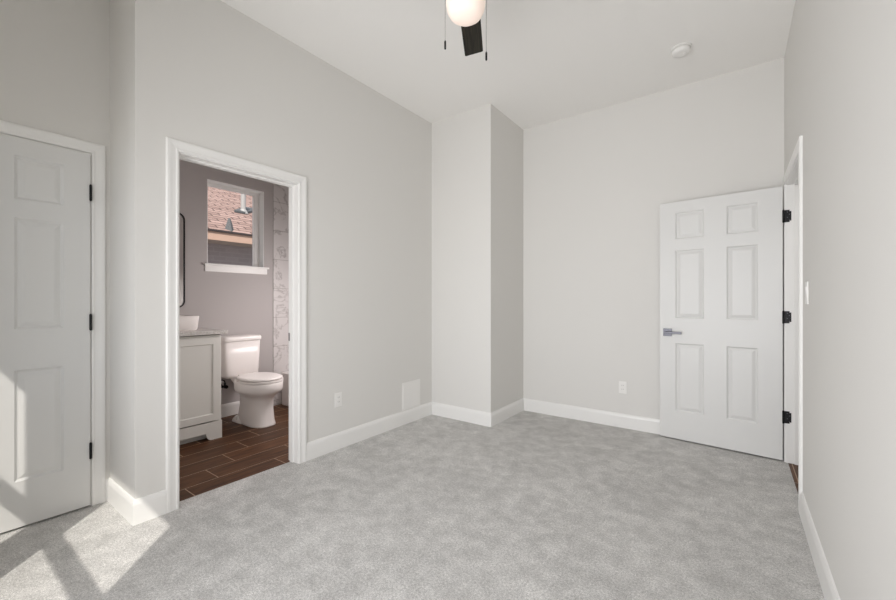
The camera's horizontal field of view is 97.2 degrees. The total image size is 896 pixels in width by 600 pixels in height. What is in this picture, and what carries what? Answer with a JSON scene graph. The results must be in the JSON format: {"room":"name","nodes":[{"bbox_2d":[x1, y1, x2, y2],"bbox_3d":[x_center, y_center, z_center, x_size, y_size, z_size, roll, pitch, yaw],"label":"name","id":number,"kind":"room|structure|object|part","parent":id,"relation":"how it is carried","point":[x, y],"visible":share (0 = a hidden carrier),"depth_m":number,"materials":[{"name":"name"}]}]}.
{"room":"empty bedroom","nodes":[
{"label":"empty bedroom","id":0,"kind":"room"},
{"bbox_2d":[0,0,109,477],"bbox_3d":[-2.503,-0.333,1.859,0.115,3.105,1.395,0,0,36],"label":"wall","id":1,"kind":"structure","parent":0,"point":[55,54],"depth_m":2.22,"materials":[{"name":"white paint"}]},
{"bbox_2d":[0,134,91,532],"bbox_3d":[-2.284,0.167,2.013,0.087,2.043,0.716,0,0,36],"label":"door","id":2,"kind":"structure","parent":1,"relation":"in","point":[46,190],"depth_m":2.14,"materials":[{"name":"white paint"}]},
{"bbox_2d":[0,120,105,505],"bbox_3d":[-2.350,0.136,2.056,0.130,2.129,0.852,0,0,36],"label":"trim","id":3,"kind":"structure","parent":1,"relation":"attached to","point":[97,152],"depth_m":2.33,"materials":[{"name":"white paint"}]},
{"bbox_2d":[110,0,159,498],"bbox_3d":[-2.395,-0.333,2.715,1.845,3.105,0.115,0,0,36],"label":"wall","id":4,"kind":"structure","parent":0,"point":[134,24],"depth_m":2.19,"materials":[{"name":"white paint"}]},
{"bbox_2d":[107,478,134,525],"bbox_3d":[-1.863,1.133,2.247,0.462,0.133,0.014,0,0,36],"label":"baseboard","id":5,"kind":"structure","parent":4,"relation":"attached to","point":[117,497],"depth_m":2.23,"materials":[{"name":"white paint"}]},
{"bbox_2d":[179,159,288,404],"bbox_3d":[-2.281,-0.160,4.318,0.140,2.760,2.610,0,0,36],"label":"wall","id":6,"kind":"structure","parent":0,"point":[237,303],"depth_m":4.12,"materials":[{"name":"grey paint"}]},
{"bbox_2d":[179,213,184,307],"bbox_3d":[-2.726,-0.390,3.568,0.024,0.910,0.615,0,0,36],"label":"wall mirror","id":7,"kind":"object","parent":6,"relation":"attached to","point":[181,217],"visible":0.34,"depth_m":3.79,"materials":[{"name":"grey mirror"}]},
{"bbox_2d":[221,379,227,388],"bbox_3d":[-2.337,0.856,4.037,0.100,0.105,0.152,0,0,36],"label":"water valve","id":8,"kind":"object","parent":6,"relation":"attached to","point":[224,385],"visible":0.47,"depth_m":4.05,"materials":[{"name":"black metal"}]},
{"bbox_2d":[203,179,268,274],"bbox_3d":[-2.298,-0.767,4.265,0.175,0.935,0.675,0,0,36],"label":"window","id":9,"kind":"structure","parent":6,"relation":"in","point":[257,267],"depth_m":4.47,"materials":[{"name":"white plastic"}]},
{"bbox_3d":[-2.360,-0.800,4.293,0.026,0.810,0.509,0,0,36],"label":"sash","id":10,"kind":"part","parent":9,"relation":"part of","materials":[{"name":"white plastic"}]},
{"bbox_3d":[-2.353,-0.805,4.299,0.045,0.860,0.595,0,0,36],"label":"frame","id":11,"kind":"part","parent":9,"relation":"part of","materials":[{"name":"white plastic"}]},
{"bbox_3d":[-2.279,-0.340,4.252,0.129,0.079,0.675,0,0,36],"label":"sill","id":12,"kind":"part","parent":9,"relation":"part of","materials":[{"name":"white paint"}]},
{"bbox_2d":[221,400,273,417],"bbox_3d":[-2.259,1.141,4.217,0.014,0.133,0.833,0,0,36],"label":"baseboard","id":13,"kind":"structure","parent":6,"relation":"attached to","point":[228,409],"depth_m":4.16,"materials":[{"name":"white paint"}]},
{"bbox_2d":[273,184,288,405],"bbox_3d":[-1.131,-0.071,4.428,1.590,2.558,0.837,0,0,36],"label":"wall tile","id":14,"kind":"structure","parent":6,"relation":"attached to","point":[280,193],"depth_m":4.62,"materials":[{"name":"stone"}]},
{"bbox_2d":[160,0,431,490],"bbox_3d":[-0.672,-0.333,3.609,0.115,3.105,3.360,0,0,36],"label":"wall","id":15,"kind":"structure","parent":0,"point":[230,84],"depth_m":3.15,"materials":[{"name":"white paint"}]},
{"bbox_2d":[133,489,166,525],"bbox_3d":[-1.640,1.133,2.172,0.014,0.133,0.155,0,0,36],"label":"baseboard","id":16,"kind":"structure","parent":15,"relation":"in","point":[154,505],"depth_m":2.17,"materials":[{"name":"white paint"}]},
{"bbox_2d":[166,137,306,512],"bbox_3d":[-1.381,0.136,2.637,0.145,2.129,0.903,0,0,36],"label":"trim","id":17,"kind":"structure","parent":15,"relation":"attached to","point":[176,150],"depth_m":2.54,"materials":[{"name":"white paint"}]},
{"bbox_2d":[335,392,341,406],"bbox_3d":[-0.889,0.800,3.208,0.008,0.115,0.070,0,0,36],"label":"wall outlet","id":18,"kind":"object","parent":15,"relation":"attached to","point":[338,396],"visible":1,"depth_m":3.20,"materials":[{"name":"white plastic"}]},
{"bbox_2d":[307,402,431,460],"bbox_3d":[-0.615,1.133,3.578,0.014,0.133,1.519,0,0,36],"label":"baseboard","id":19,"kind":"structure","parent":15,"relation":"attached to","point":[316,448],"depth_m":3.42,"materials":[{"name":"white paint"}]},
{"bbox_2d":[402,379,419,410],"bbox_3d":[-0.364,0.930,3.929,0.007,0.270,0.270,0,0,36],"label":"access panel","id":20,"kind":"object","parent":15,"relation":"attached to","point":[410,390],"visible":1,"depth_m":3.91,"materials":[{"name":"white plastic"}]},
{"bbox_2d":[0,404,824,599],"bbox_3d":[-0.101,1.220,2.295,5.767,0.040,4.650,0,0,36],"label":"floor","id":21,"kind":"structure","parent":0,"point":[528,505],"depth_m":2.10,"materials":[{"name":"grey carpet"}]},
{"bbox_2d":[179,334,221,444],"bbox_3d":[-2.478,0.753,3.369,0.660,0.910,0.775,0,0,36],"label":"vanity cabinet","id":22,"kind":"object","parent":21,"relation":"on","point":[199,355],"visible":0.22,"depth_m":3.36,"materials":[{"name":"white paint"}]},
{"bbox_3d":[-2.239,1.131,3.195,0.016,0.155,0.775,0,0,36],"label":"rail","id":23,"kind":"part","parent":22,"relation":"part of","materials":[{"name":"white paint"}]},
{"bbox_2d":[179,327,227,336],"bbox_3d":[-2.476,0.274,3.373,0.659,0.032,0.850,0,0,36],"label":"countertop","id":24,"kind":"structure","parent":22,"relation":"on","point":[200,331],"depth_m":3.40,"materials":[{"name":"stone"}]},
{"bbox_2d":[179,315,198,330],"bbox_3d":[-2.491,0.195,3.407,0.350,0.126,0.530,0,0,36],"label":"vessel sink","id":25,"kind":"object","parent":24,"relation":"in","point":[186,322],"visible":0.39,"depth_m":3.44,"materials":[{"name":"white ceramic"}]},
{"bbox_2d":[221,334,283,427],"bbox_3d":[-1.961,0.784,3.973,0.763,0.847,0.394,0,0,36],"label":"toilet","id":26,"kind":"object","parent":21,"relation":"on","point":[257,390],"visible":0.96,"depth_m":3.87,"materials":[{"name":"white ceramic"}]},
{"bbox_3d":[-2.186,0.598,4.137,0.192,0.370,0.374,0,0,36],"label":"tank","id":27,"kind":"part","parent":26,"relation":"part of","materials":[{"name":"white ceramic"}]},
{"bbox_3d":[-2.184,0.387,4.136,0.212,0.052,0.394,0,0,36],"label":"tank lid","id":28,"kind":"part","parent":26,"relation":"part of","materials":[{"name":"white ceramic"}]},
{"bbox_3d":[-1.893,0.996,3.923,0.593,0.424,0.386,0,0,36],"label":"bowl","id":29,"kind":"part","parent":26,"relation":"part of","materials":[{"name":"white ceramic"}]},
{"bbox_3d":[-1.850,0.744,3.892,0.472,0.028,0.376,0,0,36],"label":"lid","id":30,"kind":"part","parent":26,"relation":"part of","materials":[{"name":"white plastic"}]},
{"bbox_3d":[-1.847,0.773,3.890,0.480,0.022,0.386,0,0,36],"label":"seat","id":31,"kind":"part","parent":26,"relation":"part of","materials":[{"name":"white plastic"}]},
{"bbox_2d":[281,371,288,405],"bbox_3d":[-1.106,1.020,4.453,1.575,0.377,0.743,0,0,36],"label":"bathtub","id":32,"kind":"object","parent":21,"relation":"on","point":[285,390],"visible":0.09,"depth_m":4.56,"materials":[{"name":"white ceramic"}]},
{"bbox_2d":[432,104,522,412],"bbox_3d":[0.328,-0.333,4.274,0.719,3.105,0.717,0,0,36],"label":"wall","id":33,"kind":"structure","parent":0,"point":[477,154],"depth_m":4.00,"materials":[{"name":"white paint"}]},
{"bbox_2d":[432,402,490,426],"bbox_3d":[0.119,1.133,3.974,0.733,0.133,0.014,0,0,36],"label":"baseboard","id":34,"kind":"structure","parent":33,"relation":"attached to","point":[478,417],"depth_m":3.95,"materials":[{"name":"white paint"}]},
{"bbox_2d":[491,398,523,426],"bbox_3d":[0.620,1.133,4.052,0.014,0.133,0.731,0,0,36],"label":"baseboard","id":35,"kind":"structure","parent":33,"relation":"attached to","point":[497,416],"depth_m":4.01,"materials":[{"name":"white paint"}]},
{"bbox_2d":[221,0,795,129],"bbox_3d":[-0.100,-1.960,2.288,6.057,0.150,4.920,0,0,36],"label":"ceiling","id":36,"kind":"structure","parent":0,"point":[548,61],"depth_m":2.90,"materials":[{"name":"white paint"}]},
{"bbox_2d":[444,0,486,60],"bbox_3d":[0.084,-1.510,1.865,0.913,0.750,0.913,0,0,-37],"label":"ceiling fan","id":37,"kind":"object","parent":36,"relation":"hanging from","point":[467,14],"visible":1,"depth_m":1.86,"materials":[{"name":"black metal"}]},
{"bbox_3d":[0.084,-1.395,1.865,0.187,0.140,0.187,0,0,36],"label":"globe","id":38,"kind":"part","parent":37,"relation":"part of","materials":[{"name":"white glass"}]},
{"bbox_3d":[0.134,-1.538,2.249,0.114,0.006,0.415,-12,-2,7],"label":"fan blade","id":39,"kind":"part","parent":37,"relation":"part of","materials":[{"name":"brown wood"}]},
{"bbox_3d":[0.181,-1.325,1.865,0.003,0.300,0.003,0,0,36],"label":"pull chain","id":40,"kind":"part","parent":37,"relation":"part of","materials":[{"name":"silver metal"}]},
{"bbox_2d":[670,42,691,57],"bbox_3d":[1.738,-1.861,2.947,0.140,0.048,0.140,0,0,36],"label":"smoke detector","id":41,"kind":"object","parent":36,"relation":"attached to","point":[680,50],"visible":1,"depth_m":2.92,"materials":[{"name":"white plastic"}]},
{"bbox_2d":[523,58,783,418],"bbox_3d":[1.460,-0.333,3.963,2.914,3.105,0.115,0,0,36],"label":"wall","id":42,"kind":"structure","parent":0,"point":[596,183],"depth_m":3.77,"materials":[{"name":"white paint"}]},
{"bbox_2d":[524,398,659,433],"bbox_3d":[1.713,1.133,3.699,2.195,0.133,0.014,0,0,36],"label":"baseboard","id":43,"kind":"structure","parent":42,"relation":"attached to","point":[639,423],"depth_m":3.88,"materials":[{"name":"white paint"}]},
{"bbox_2d":[619,381,626,393],"bbox_3d":[1.656,0.818,3.744,0.070,0.115,0.008,0,0,36],"label":"wall outlet","id":44,"kind":"object","parent":42,"relation":"attached to","point":[622,384],"visible":1,"depth_m":3.74,"materials":[{"name":"white plastic"}]},
{"bbox_2d":[784,0,895,599],"bbox_3d":[1.348,-0.333,1.239,0.115,3.105,4.650,0,0,36],"label":"wall","id":45,"kind":"structure","parent":0,"point":[840,56],"depth_m":1.31,"materials":[{"name":"white paint"}]},
{"bbox_2d":[660,186,783,459],"bbox_3d":[2.183,0.167,3.211,0.840,2.043,0.087,0,0,42],"label":"door","id":46,"kind":"structure","parent":45,"relation":"in","point":[722,313],"depth_m":3.19,"materials":[{"name":"white paint"}]},
{"bbox_3d":[1.918,0.273,3.452,0.066,0.066,0.009,0,0,42],"label":"handle","id":47,"kind":"part","parent":46,"relation":"part of","materials":[{"name":"grey metal"}]},
{"bbox_3d":[1.930,0.273,3.388,0.127,0.020,0.014,0,0,42],"label":"lever","id":48,"kind":"part","parent":46,"relation":"part of","materials":[{"name":"grey metal"}]},
{"bbox_2d":[783,135,802,509],"bbox_3d":[2.317,0.136,2.568,0.145,2.129,0.958,0,0,36],"label":"trim","id":49,"kind":"structure","parent":45,"relation":"attached to","point":[793,177],"depth_m":2.91,"materials":[{"name":"white paint"}]},
{"bbox_2d":[805,281,808,303],"bbox_3d":[1.872,-0.042,2.063,0.010,0.118,0.072,0,0,36],"label":"light switch","id":50,"kind":"object","parent":45,"relation":"attached to","point":[807,282],"visible":1,"depth_m":2.04,"materials":[{"name":"white plastic"}]},
{"bbox_2d":[799,491,840,599],"bbox_3d":[0.955,1.133,0.808,0.014,0.133,3.491,0,0,36],"label":"baseboard","id":51,"kind":"structure","parent":45,"relation":"attached to","point":[826,580],"depth_m":1.74,"materials":[{"name":"white paint"}]},
{"label":"outside","id":52,"kind":"structure","parent":0,"visible":0},
{"bbox_3d":[-2.020,1.600,1.473,55.000,0.200,60.000,0,0,36],"label":"ground","id":53,"kind":"structure","parent":52,"visible":0},
{"bbox_2d":[208,187,251,265],"bbox_3d":[-6.338,-1.055,10.809,10.020,5.110,16.000,0,0,36],"label":"house","id":54,"kind":"structure","parent":53,"relation":"on","point":[229,213],"depth_m":6.82,"materials":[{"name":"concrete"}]},
{"bbox_2d":[225,218,233,230],"bbox_3d":[-3.514,-1.215,6.349,0.120,0.230,0.120,0,0,-9],"label":"roof vent","id":55,"kind":"object","parent":54,"relation":"attached to","point":[229,227],"depth_m":6.32,"materials":[{"name":"grey metal"}]}
]}

